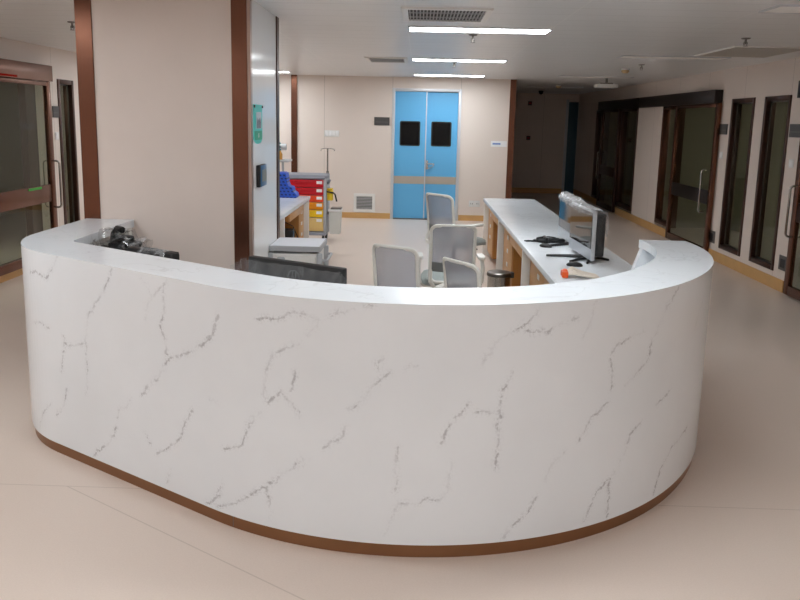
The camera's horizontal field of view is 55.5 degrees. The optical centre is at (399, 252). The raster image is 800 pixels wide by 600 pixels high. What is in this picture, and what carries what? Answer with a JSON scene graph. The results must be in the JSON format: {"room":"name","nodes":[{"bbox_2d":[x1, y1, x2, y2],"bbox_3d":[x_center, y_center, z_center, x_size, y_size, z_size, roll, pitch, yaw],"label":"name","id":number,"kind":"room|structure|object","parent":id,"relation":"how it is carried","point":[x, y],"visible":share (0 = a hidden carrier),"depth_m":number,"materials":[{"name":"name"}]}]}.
{"room":"hospital interior","nodes":[
{"label":"hospital interior","id":0,"kind":"room"},
{"bbox_2d":[0,82,67,215],"bbox_3d":[-5.604,-1.217,9.177,2.760,2.500,9.218,1,10,1],"label":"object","id":1,"kind":"structure","parent":0,"point":[11,167],"depth_m":13.16,"materials":[{"name":"beige"}]},
{"bbox_2d":[0,37,84,230],"bbox_3d":[-4.266,-0.401,4.666,0.140,2.500,18.118,1,10,1],"label":"wall","id":2,"kind":"structure","parent":0,"point":[63,63],"depth_m":8.95,"materials":[{"name":"beige paint"}]},
{"bbox_2d":[0,268,22,282],"bbox_3d":[-4.139,0.246,8.005,0.012,0.085,2.080,1,10,1],"label":"trim","id":3,"kind":"structure","parent":2,"relation":"attached to","point":[19,272],"depth_m":8.08,"materials":[{"name":"brown wood"}]},
{"bbox_2d":[17,83,42,235],"bbox_3d":[-4.163,-0.879,8.591,0.080,2.100,0.220,1,10,1],"label":"trim","id":4,"kind":"structure","parent":2,"relation":"attached to","point":[26,92],"depth_m":8.49,"materials":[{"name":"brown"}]},
{"bbox_2d":[0,58,62,275],"bbox_3d":[-4.103,-0.734,6.991,0.208,2.185,3.820,1,10,1],"label":"door","id":5,"kind":"structure","parent":2,"relation":"in","point":[11,71],"depth_m":8.40,"materials":[{"name":"brown wood"}]},
{"bbox_2d":[52,106,58,117],"bbox_3d":[-4.068,-1.668,8.980,0.014,0.132,0.150,1,10,1],"label":"sign plate","id":6,"kind":"object","parent":2,"relation":"attached to","point":[55,109],"visible":1,"depth_m":8.96,"materials":[{"name":"grey"}]},
{"bbox_2d":[55,132,58,139],"bbox_3d":[-4.074,-1.390,9.028,0.014,0.090,0.080,1,10,1],"label":"wall switch","id":7,"kind":"object","parent":2,"relation":"attached to","point":[56,133],"visible":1,"depth_m":9.02,"materials":[{"name":"white plastic"}]},
{"bbox_2d":[57,79,79,224],"bbox_3d":[-4.125,-1.139,9.368,0.112,1.947,0.420,1,10,1],"label":"window","id":8,"kind":"structure","parent":2,"relation":"in","point":[68,87],"depth_m":9.46,"materials":[{"name":"brown metal"}]},
{"bbox_2d":[91,0,234,269],"bbox_3d":[-1.535,-0.490,5.527,1.112,2.500,0.972,1,10,1],"label":"wall pillar","id":9,"kind":"structure","parent":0,"point":[163,68],"depth_m":4.97,"materials":[{"name":"beige paint"}]},
{"bbox_2d":[74,0,100,218],"bbox_3d":[-2.052,-0.427,5.101,0.108,2.500,0.106,1,10,1],"label":"trim","id":10,"kind":"structure","parent":9,"relation":"attached to","point":[82,12],"depth_m":4.96,"materials":[{"name":"brown wood"}]},
{"bbox_2d":[231,0,249,271],"bbox_3d":[-1.052,-0.395,5.046,0.101,2.500,0.036,1,10,1],"label":"trim","id":11,"kind":"structure","parent":9,"relation":"attached to","point":[238,7],"depth_m":4.96,"materials":[{"name":"brown wood"}]},
{"bbox_2d":[246,0,253,255],"bbox_3d":[-0.990,-0.396,5.057,0.022,2.500,0.052,1,10,1],"label":"trim","id":12,"kind":"structure","parent":9,"relation":"attached to","point":[249,2],"depth_m":4.96,"materials":[{"name":"brown metal"}]},
{"bbox_2d":[252,0,276,256],"bbox_3d":[-0.975,-0.472,5.496,0.010,2.500,0.840,1,10,1],"label":"wall","id":13,"kind":"structure","parent":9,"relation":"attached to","point":[263,21],"depth_m":5.41,"materials":[{"name":"white paint"}]},
{"bbox_2d":[253,104,262,143],"bbox_3d":[-0.960,-0.873,5.157,0.012,0.263,0.280,1,10,1],"label":"poster","id":14,"kind":"object","parent":13,"relation":"attached to","point":[257,109],"visible":1,"depth_m":5.13,"materials":[{"name":"teal paper"}]},
{"bbox_2d":[256,112,260,128],"bbox_3d":[-0.961,-0.902,5.172,0.002,0.110,0.160,1,10,1],"label":"picture","id":15,"kind":"object","parent":14,"relation":"on","point":[258,114],"depth_m":5.16,"materials":[{"name":"grey paper"}]},
{"bbox_2d":[256,164,266,187],"bbox_3d":[-0.958,-0.537,5.261,0.030,0.150,0.220,1,10,1],"label":"wall panel","id":16,"kind":"object","parent":13,"relation":"attached to","point":[261,170],"visible":1,"depth_m":5.19,"materials":[{"name":"black plastic"}]},
{"bbox_2d":[276,16,279,238],"bbox_3d":[-0.972,-0.552,5.957,0.044,2.500,0.096,1,10,1],"label":"trim","id":17,"kind":"structure","parent":9,"relation":"attached to","point":[277,18],"depth_m":5.86,"materials":[{"name":"brown metal"}]},
{"bbox_2d":[279,74,510,219],"bbox_3d":[-1.053,-1.885,13.596,6.120,2.500,0.140,1,10,1],"label":"wall","id":18,"kind":"structure","parent":0,"point":[360,162],"depth_m":13.46,"materials":[{"name":"beige paint"}]},
{"bbox_2d":[291,75,296,171],"bbox_3d":[-1.882,-1.892,13.529,0.105,2.500,0.030,1,10,1],"label":"trim","id":19,"kind":"structure","parent":18,"relation":"attached to","point":[293,77],"depth_m":13.45,"materials":[{"name":"brown wood"}]},
{"bbox_2d":[324,130,338,136],"bbox_3d":[-1.214,-2.120,13.481,0.249,0.109,0.014,1,10,1],"label":"wall switch","id":20,"kind":"object","parent":18,"relation":"attached to","point":[329,133],"visible":1,"depth_m":13.47,"materials":[{"name":"white plastic"}]},
{"bbox_2d":[354,193,374,211],"bbox_3d":[-0.642,-0.903,13.675,0.385,0.335,0.020,1,10,1],"label":"air vent","id":21,"kind":"object","parent":18,"relation":"in","point":[363,202],"visible":1,"depth_m":13.67,"materials":[{"name":"white metal"}]},
{"bbox_2d":[374,117,389,124],"bbox_3d":[-0.320,-2.327,13.423,0.272,0.142,0.014,1,10,1],"label":"sign plate","id":22,"kind":"object","parent":18,"relation":"attached to","point":[377,120],"visible":1,"depth_m":13.42,"materials":[{"name":"grey metal"}]},
{"bbox_2d":[342,212,483,220],"bbox_3d":[-1.062,-0.689,13.725,5.880,0.100,0.015,1,10,1],"label":"baseboard","id":23,"kind":"structure","parent":18,"relation":"attached to","point":[344,214],"depth_m":13.70,"materials":[{"name":"brown wood"}]},
{"bbox_2d":[390,88,461,220],"bbox_3d":[0.453,-1.747,13.552,1.216,2.310,0.120,1,10,1],"label":"door","id":24,"kind":"structure","parent":18,"relation":"in","point":[426,123],"depth_m":13.52,"materials":[{"name":"blue metal"}]},
{"bbox_2d":[469,201,479,206],"bbox_3d":[1.333,-0.884,13.633,0.196,0.110,0.012,1,10,1],"label":"wall socket","id":25,"kind":"object","parent":18,"relation":"attached to","point":[471,203],"visible":1,"depth_m":13.63,"materials":[{"name":"white plastic"}]},
{"bbox_2d":[491,141,506,146],"bbox_3d":[1.746,-1.929,13.441,0.280,0.100,0.014,1,10,1],"label":"sign","id":26,"kind":"object","parent":18,"relation":"attached to","point":[493,143],"visible":1,"depth_m":13.44,"materials":[{"name":"white plastic"}]},
{"bbox_2d":[505,79,516,198],"bbox_3d":[1.958,-1.802,13.509,0.106,2.500,0.112,1,10,1],"label":"trim","id":27,"kind":"structure","parent":18,"relation":"attached to","point":[513,86],"depth_m":13.41,"materials":[{"name":"brown wood"}]},
{"bbox_2d":[0,193,799,599],"bbox_3d":[0.146,0.481,7.745,14.400,0.100,24.500,1,10,1],"label":"floor","id":28,"kind":"structure","parent":0,"point":[71,529],"depth_m":3.35,"materials":[{"name":"beige tile"}]},
{"bbox_2d":[280,142,291,170],"bbox_3d":[-2.090,-1.205,12.940,0.450,1.340,0.400,1,10,1],"label":"stand","id":29,"kind":"object","parent":28,"relation":"on","point":[282,146],"visible":0.22,"depth_m":12.76,"materials":[{"name":"grey metal"}]},
{"bbox_2d":[280,159,291,161],"bbox_3d":[-2.082,-1.569,12.877,0.450,0.040,0.400,1,10,1],"label":"shelf","id":30,"kind":"object","parent":29,"relation":"attached to","point":[283,160],"depth_m":12.69,"materials":[{"name":"grey"}]},
{"bbox_2d":[285,228,294,237],"bbox_3d":[-1.466,-0.083,9.261,0.346,0.420,0.180,1,10,1],"label":"computer tower","id":31,"kind":"object","parent":28,"relation":"on","point":[289,232],"visible":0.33,"depth_m":9.15,"materials":[{"name":"black plastic"}]},
{"bbox_2d":[280,196,309,237],"bbox_3d":[-1.528,-0.112,8.430,0.635,0.760,3.070,1,10,1],"label":"desk","id":32,"kind":"object","parent":28,"relation":"on","point":[293,211],"depth_m":9.42,"materials":[{"name":"white stone"}]},
{"bbox_2d":[280,171,298,197],"bbox_3d":[-1.480,-0.871,9.653,0.360,0.318,0.220,1,10,1],"label":"rack","id":33,"kind":"object","parent":32,"relation":"on","point":[287,190],"visible":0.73,"depth_m":9.56,"materials":[{"name":"blue plastic"}]},
{"bbox_2d":[280,196,309,220],"bbox_3d":[-1.520,-0.464,8.369,0.635,0.045,3.070,1,10,1],"label":"countertop","id":34,"kind":"structure","parent":32,"relation":"on","point":[287,205],"depth_m":8.93,"materials":[{"name":"white stone"}]},
{"bbox_2d":[268,237,332,264],"bbox_3d":[-0.767,0.315,5.920,0.450,0.814,0.454,1,10,1],"label":"trolley","id":35,"kind":"object","parent":28,"relation":"on","point":[309,250],"visible":0.28,"depth_m":5.67,"materials":[{"name":"grey plastic"}]},
{"bbox_2d":[269,237,326,251],"bbox_3d":[-0.779,-0.065,5.856,0.385,0.040,0.420,1,10,1],"label":"tray","id":36,"kind":"object","parent":35,"relation":"on","point":[282,244],"depth_m":5.73,"materials":[{"name":"grey plastic"}]},
{"bbox_2d":[289,148,334,237],"bbox_3d":[-1.318,-0.849,11.026,0.710,1.330,0.474,1,10,1],"label":"cart","id":37,"kind":"object","parent":28,"relation":"on","point":[314,185],"visible":0.65,"depth_m":10.83,"materials":[{"name":"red plastic"}]},
{"bbox_2d":[289,172,329,178],"bbox_3d":[-1.352,-1.117,10.988,0.630,0.060,0.460,1,10,1],"label":"tray","id":38,"kind":"object","parent":37,"relation":"on","point":[292,175],"depth_m":10.77,"materials":[{"name":"grey plastic"}]},
{"bbox_2d":[327,188,336,201],"bbox_3d":[-0.969,-0.833,10.887,0.158,0.188,0.117,1,10,1],"label":"sharps container","id":39,"kind":"object","parent":37,"relation":"attached to","point":[330,192],"visible":1,"depth_m":10.85,"materials":[{"name":"yellow plastic"}]},
{"bbox_2d":[327,207,342,233],"bbox_3d":[-0.941,-0.471,10.978,0.205,0.378,0.220,1,10,1],"label":"waste bin","id":40,"kind":"object","parent":37,"relation":"attached to","point":[335,213],"visible":1,"depth_m":10.89,"materials":[{"name":"grey plastic"}]},
{"bbox_2d":[21,218,713,556],"bbox_3d":[-0.202,0.526,4.064,3.867,1.060,2.165,1,10,1],"label":"reception desk","id":41,"kind":"object","parent":28,"relation":"on","point":[348,418],"visible":1,"depth_m":3.14,"materials":[{"name":"white stone"}]},
{"bbox_2d":[97,225,151,250],"bbox_3d":[-1.638,0.018,4.437,0.481,0.350,0.186,6,11,27],"label":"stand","id":42,"kind":"object","parent":41,"relation":"on","point":[121,241],"visible":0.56,"depth_m":4.38,"materials":[{"name":"black plastic"}]},
{"bbox_2d":[127,246,178,259],"bbox_3d":[-1.343,0.105,4.161,0.365,0.285,0.130,7,12,31],"label":"monitor","id":43,"kind":"object","parent":41,"relation":"on","point":[138,249],"visible":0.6,"depth_m":4.11,"materials":[{"name":"black plastic"}]},
{"bbox_2d":[249,255,346,283],"bbox_3d":[-0.532,0.201,3.776,0.718,0.336,0.160,7,11,29],"label":"monitor","id":44,"kind":"object","parent":41,"relation":"on","point":[283,268],"visible":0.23,"depth_m":3.69,"materials":[{"name":"black plastic"}]},
{"bbox_2d":[372,243,443,287],"bbox_3d":[0.088,0.351,5.573,0.616,0.899,0.605,6,11,26],"label":"office chair","id":45,"kind":"object","parent":28,"relation":"on","point":[393,266],"visible":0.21,"depth_m":5.28,"materials":[{"name":"white plastic"}]},
{"bbox_2d":[418,224,485,287],"bbox_3d":[0.421,0.194,6.375,0.616,0.949,0.605,0,10,-6],"label":"office chair","id":46,"kind":"object","parent":28,"relation":"on","point":[457,242],"visible":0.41,"depth_m":6.08,"materials":[{"name":"white plastic"}]},
{"bbox_2d":[424,193,485,287],"bbox_3d":[0.558,-0.090,7.717,0.604,1.054,0.619,-8,13,-42],"label":"office chair","id":47,"kind":"object","parent":28,"relation":"on","point":[440,208],"visible":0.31,"depth_m":7.46,"materials":[{"name":"white plastic"}]},
{"bbox_2d":[442,257,481,287],"bbox_3d":[0.597,0.447,5.205,0.605,0.859,0.616,-7,13,-39],"label":"office chair","id":48,"kind":"object","parent":28,"relation":"on","point":[457,274],"visible":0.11,"depth_m":4.96,"materials":[{"name":"white plastic"}]},
{"bbox_2d":[487,270,513,286],"bbox_3d":[0.898,0.372,6.982,0.234,0.411,0.254,9,13,39],"label":"pedal bin","id":49,"kind":"object","parent":28,"relation":"on","point":[496,278],"visible":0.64,"depth_m":6.89,"materials":[{"name":"silver metal"}]},
{"bbox_2d":[482,198,631,286],"bbox_3d":[1.374,0.116,7.491,0.675,0.760,5.455,1,10,1],"label":"desk","id":50,"kind":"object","parent":28,"relation":"on","point":[507,223],"depth_m":7.34,"materials":[{"name":"white stone"}]},
{"bbox_2d":[491,211,497,225],"bbox_3d":[1.115,-0.404,8.887,0.016,0.085,0.900,1,10,1],"label":"tray","id":51,"kind":"object","parent":50,"relation":"on","point":[493,216],"depth_m":8.90,"materials":[{"name":"brown wood"}]},
{"bbox_2d":[510,235,521,257],"bbox_3d":[1.066,-0.066,6.937,0.016,0.085,0.900,1,10,1],"label":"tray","id":52,"kind":"object","parent":50,"relation":"on","point":[516,246],"depth_m":6.90,"materials":[{"name":"brown wood"}]},
{"bbox_2d":[524,235,564,242],"bbox_3d":[1.224,-0.116,6.447,0.343,0.050,0.150,1,10,1],"label":"cable bundle","id":53,"kind":"object","parent":50,"relation":"on","point":[544,238],"visible":0.99,"depth_m":6.42,"materials":[{"name":"black plastic"}]},
{"bbox_2d":[539,242,551,247],"bbox_3d":[1.189,-0.066,6.203,0.065,0.034,0.116,-8,14,-44],"label":"computer mouse","id":54,"kind":"object","parent":50,"relation":"on","point":[546,245],"visible":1,"depth_m":6.17,"materials":[{"name":"black plastic"}]},
{"bbox_2d":[550,194,584,245],"bbox_3d":[1.397,-0.286,6.358,0.349,0.423,0.585,1,10,0],"label":"computer","id":55,"kind":"object","parent":50,"relation":"on","point":[565,207],"visible":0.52,"depth_m":6.34,"materials":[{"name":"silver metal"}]},
{"bbox_2d":[566,261,582,266],"bbox_3d":[1.239,0.076,5.394,0.116,0.034,0.065,4,10,16],"label":"computer mouse","id":56,"kind":"object","parent":50,"relation":"on","point":[573,264],"visible":0.98,"depth_m":5.37,"materials":[{"name":"black plastic"}]},
{"bbox_2d":[546,198,608,263],"bbox_3d":[1.330,-0.176,5.729,0.437,0.419,0.671,1,10,-2],"label":"computer","id":57,"kind":"object","parent":50,"relation":"on","point":[587,225],"visible":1,"depth_m":5.59,"materials":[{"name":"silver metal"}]},
{"bbox_2d":[560,266,599,278],"bbox_3d":[1.182,0.129,4.998,0.244,0.062,0.171,1,10,1],"label":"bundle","id":58,"kind":"object","parent":50,"relation":"on","point":[564,273],"visible":1,"depth_m":4.96,"materials":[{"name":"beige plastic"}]},
{"bbox_2d":[731,178,744,231],"bbox_3d":[6.288,-0.787,12.899,1.000,0.900,0.612,1,10,1],"label":"storage unit","id":59,"kind":"object","parent":28,"relation":"on","point":[739,189],"visible":0.09,"depth_m":13.02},
{"bbox_2d":[0,0,799,93],"bbox_3d":[0.203,-2.079,7.299,14.400,0.100,24.500,1,10,1],"label":"ceiling","id":60,"kind":"structure","parent":0,"point":[317,37],"depth_m":6.74,"materials":[{"name":"paint"}]},
{"bbox_2d":[67,21,74,27],"bbox_3d":[-2.733,-1.892,6.339,0.080,0.069,0.080,1,10,1],"label":"sprinkler","id":61,"kind":"object","parent":60,"relation":"attached to","point":[71,22],"visible":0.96,"depth_m":6.33,"materials":[{"name":"silver metal"}]},
{"bbox_2d":[364,57,407,62],"bbox_3d":[-0.162,-2.417,9.524,0.520,0.014,0.740,1,10,1],"label":"ceiling vent","id":62,"kind":"object","parent":60,"relation":"in","point":[369,59],"visible":1,"depth_m":9.42,"materials":[{"name":"white metal"}]},
{"bbox_2d":[401,7,493,22],"bbox_3d":[0.324,-1.687,5.395,0.620,0.014,0.660,1,10,1],"label":"ceiling vent","id":63,"kind":"object","parent":60,"relation":"in","point":[409,14],"visible":1,"depth_m":5.36,"materials":[{"name":"white metal"}]},
{"bbox_2d":[414,74,484,76],"bbox_3d":[0.800,-2.902,12.421,1.154,0.012,0.304,1,10,1],"label":"recessed light","id":64,"kind":"object","parent":60,"relation":"in","point":[414,74],"visible":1,"depth_m":12.36,"materials":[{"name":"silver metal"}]},
{"bbox_2d":[419,75,482,76],"bbox_3d":[0.800,-2.903,12.421,1.130,0.008,0.280,1,10,1],"label":"diffuser","id":65,"kind":"object","parent":64,"relation":"attached to","point":[419,75],"depth_m":12.45,"materials":[{"name":"white plastic"}]},
{"bbox_2d":[412,58,506,62],"bbox_3d":[0.723,-2.366,9.338,1.154,0.012,0.304,1,10,1],"label":"recessed light","id":66,"kind":"object","parent":60,"relation":"in","point":[413,59],"visible":1,"depth_m":9.29,"materials":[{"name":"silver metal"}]},
{"bbox_2d":[413,59,504,61],"bbox_3d":[0.723,-2.367,9.338,1.130,0.008,0.280,1,10,1],"label":"diffuser","id":67,"kind":"object","parent":66,"relation":"attached to","point":[442,60],"depth_m":9.31,"materials":[{"name":"white plastic"}]},
{"bbox_2d":[469,34,476,42],"bbox_3d":[0.634,-1.865,6.615,0.080,0.069,0.080,1,10,1],"label":"sprinkler","id":68,"kind":"object","parent":60,"relation":"attached to","point":[472,35],"visible":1,"depth_m":6.61,"materials":[{"name":"silver metal"}]},
{"bbox_2d":[408,26,552,33],"bbox_3d":[0.645,-1.826,6.226,1.154,0.012,0.304,1,10,1],"label":"recessed light","id":69,"kind":"object","parent":60,"relation":"in","point":[410,28],"visible":1,"depth_m":6.19,"materials":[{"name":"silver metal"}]},
{"bbox_2d":[557,75,633,78],"bbox_3d":[3.080,-2.779,12.009,1.154,0.012,0.304,1,10,1],"label":"recessed light","id":70,"kind":"object","parent":60,"relation":"in","point":[560,75],"visible":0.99,"depth_m":11.96,"materials":[{"name":"silver metal"}]},
{"bbox_2d":[560,76,628,78],"bbox_3d":[3.080,-2.780,12.009,1.130,0.008,0.280,1,10,1],"label":"diffuser","id":71,"kind":"object","parent":70,"relation":"attached to","point":[560,76],"depth_m":11.97,"materials":[{"name":"white metal"}]},
{"bbox_2d":[594,78,617,87],"bbox_3d":[3.323,-2.738,12.234,0.340,0.160,0.200,1,10,1],"label":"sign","id":72,"kind":"object","parent":60,"relation":"attached to","point":[606,84],"visible":0.91,"depth_m":12.15,"materials":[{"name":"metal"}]},
{"bbox_2d":[621,68,629,72],"bbox_3d":[3.013,-2.433,10.162,0.120,0.062,0.120,1,10,1],"label":"smoke detector","id":73,"kind":"object","parent":60,"relation":"attached to","point":[624,70],"visible":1,"depth_m":10.12,"materials":[{"name":"white plastic"}]},
{"bbox_2d":[616,55,730,59],"bbox_3d":[2.988,-2.139,8.326,1.154,0.012,0.304,1,10,1],"label":"recessed light","id":74,"kind":"object","parent":60,"relation":"in","point":[622,56],"visible":1,"depth_m":8.28,"materials":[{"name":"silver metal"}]},
{"bbox_2d":[741,38,750,46],"bbox_3d":[2.919,-1.780,6.420,0.080,0.069,0.080,1,10,1],"label":"sprinkler","id":75,"kind":"object","parent":60,"relation":"attached to","point":[745,39],"visible":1,"depth_m":6.41,"materials":[{"name":"silver metal"}]},
{"bbox_2d":[694,46,799,57],"bbox_3d":[3.478,-1.991,7.537,0.740,0.012,1.040,1,10,1],"label":"ceiling vent","id":76,"kind":"object","parent":60,"relation":"in","point":[733,51],"visible":1,"depth_m":7.49,"materials":[{"name":"white paint"}]},
{"bbox_2d":[758,4,799,13],"bbox_3d":[2.899,-1.522,4.770,1.154,0.012,0.304,1,10,1],"label":"recessed light","id":77,"kind":"object","parent":60,"relation":"in","point":[781,8],"visible":1,"depth_m":4.78,"materials":[{"name":"silver metal"}]},
{"bbox_2d":[764,7,799,12],"bbox_3d":[2.899,-1.523,4.770,1.130,0.008,0.280,1,10,1],"label":"diffuser","id":78,"kind":"object","parent":77,"relation":"attached to","point":[772,9],"depth_m":4.81,"materials":[{"name":"white"}]},
{"bbox_2d":[512,93,579,188],"bbox_3d":[3.309,-2.782,19.303,2.600,2.500,0.140,1,10,1],"label":"wall","id":79,"kind":"structure","parent":0,"point":[537,161],"depth_m":19.21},
{"bbox_2d":[512,187,560,193],"bbox_3d":[3.281,-1.601,19.430,2.320,0.130,0.015,1,10,1],"label":"baseboard","id":80,"kind":"structure","parent":79,"relation":"attached to","point":[514,189],"depth_m":19.42,"materials":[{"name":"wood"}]},
{"bbox_2d":[561,100,578,193],"bbox_3d":[4.295,-2.671,19.201,0.300,2.360,0.050,1,10,1],"label":"door","id":81,"kind":"structure","parent":79,"relation":"in","point":[571,120],"depth_m":19.19,"materials":[{"name":"blue"}]},
{"bbox_2d":[574,57,799,287],"bbox_3d":[4.241,-0.685,7.390,0.140,2.500,24.000,1,10,1],"label":"wall","id":82,"kind":"structure","parent":0,"point":[777,78],"depth_m":10.04,"materials":[{"name":"beige paint"}]},
{"bbox_2d":[591,98,638,212],"bbox_3d":[4.350,-1.972,15.473,0.242,2.225,3.630,1,10,1],"label":"door","id":83,"kind":"structure","parent":82,"relation":"in","point":[623,106],"depth_m":15.38,"materials":[{"name":"brown wood"}]},
{"bbox_2d":[573,189,783,292],"bbox_3d":[4.138,0.480,7.595,0.015,0.130,24.000,1,10,1],"label":"baseboard","id":84,"kind":"structure","parent":82,"relation":"attached to","point":[762,277],"depth_m":9.77,"materials":[{"name":"brown wood"}]},
{"bbox_2d":[638,89,723,251],"bbox_3d":[4.261,-1.354,11.918,0.242,2.225,3.550,1,10,1],"label":"door","id":85,"kind":"structure","parent":82,"relation":"in","point":[679,102],"depth_m":11.69,"materials":[{"name":"brown wood"}]},
{"bbox_2d":[709,230,714,242],"bbox_3d":[4.211,-0.221,10.258,0.014,0.160,0.180,1,10,1],"label":"socket","id":86,"kind":"object","parent":82,"relation":"attached to","point":[712,233],"visible":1,"depth_m":10.22,"materials":[{"name":"grey metal"}]},
{"bbox_2d":[720,124,727,134],"bbox_3d":[4.243,-1.634,10.027,0.014,0.135,0.360,1,10,1],"label":"sign plate","id":87,"kind":"object","parent":82,"relation":"attached to","point":[723,127],"visible":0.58,"depth_m":9.95,"materials":[{"name":"grey metal"}]},
{"bbox_2d":[718,97,755,256],"bbox_3d":[4.267,-0.960,9.539,0.112,1.925,0.670,1,10,1],"label":"window","id":88,"kind":"structure","parent":82,"relation":"in","point":[735,118],"depth_m":9.75,"materials":[{"name":"brown wood"}]},
{"bbox_2d":[748,95,791,270],"bbox_3d":[4.244,-0.803,8.633,0.112,1.925,0.630,1,10,1],"label":"window","id":89,"kind":"structure","parent":82,"relation":"in","point":[770,101],"depth_m":8.82,"materials":[{"name":"brown wood"}]},
{"bbox_2d":[778,255,786,270],"bbox_3d":[4.162,0.111,8.261,0.014,0.160,0.180,1,10,1],"label":"socket","id":90,"kind":"object","parent":82,"relation":"attached to","point":[782,259],"visible":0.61,"depth_m":8.26,"materials":[{"name":"grey metal"}]},
{"bbox_2d":[788,159,793,167],"bbox_3d":[4.187,-0.958,8.135,0.014,0.090,0.100,1,10,1],"label":"wall switch","id":91,"kind":"object","parent":82,"relation":"attached to","point":[791,161],"visible":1,"depth_m":8.12,"materials":[{"name":"white plastic"}]},
{"bbox_2d":[783,81,799,300],"bbox_3d":[4.111,-0.427,6.575,0.208,2.225,2.900,1,10,1],"label":"door","id":92,"kind":"structure","parent":82,"relation":"in","point":[788,289],"depth_m":7.94,"materials":[{"name":"brown wood"}]},
{"bbox_2d":[789,124,799,137],"bbox_3d":[4.194,-1.296,8.056,0.014,0.140,0.260,1,10,1],"label":"sign plate","id":93,"kind":"object","parent":82,"relation":"attached to","point":[794,131],"visible":1,"depth_m":8.07,"materials":[{"name":"grey"}]},
{"bbox_2d":[604,102,799,276],"bbox_3d":[5.945,-1.371,11.543,3.060,2.500,13.500,1,10,1],"label":"glass pane","id":94,"kind":"structure","parent":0,"point":[699,122],"depth_m":13.17,"materials":[{"name":"glass"}]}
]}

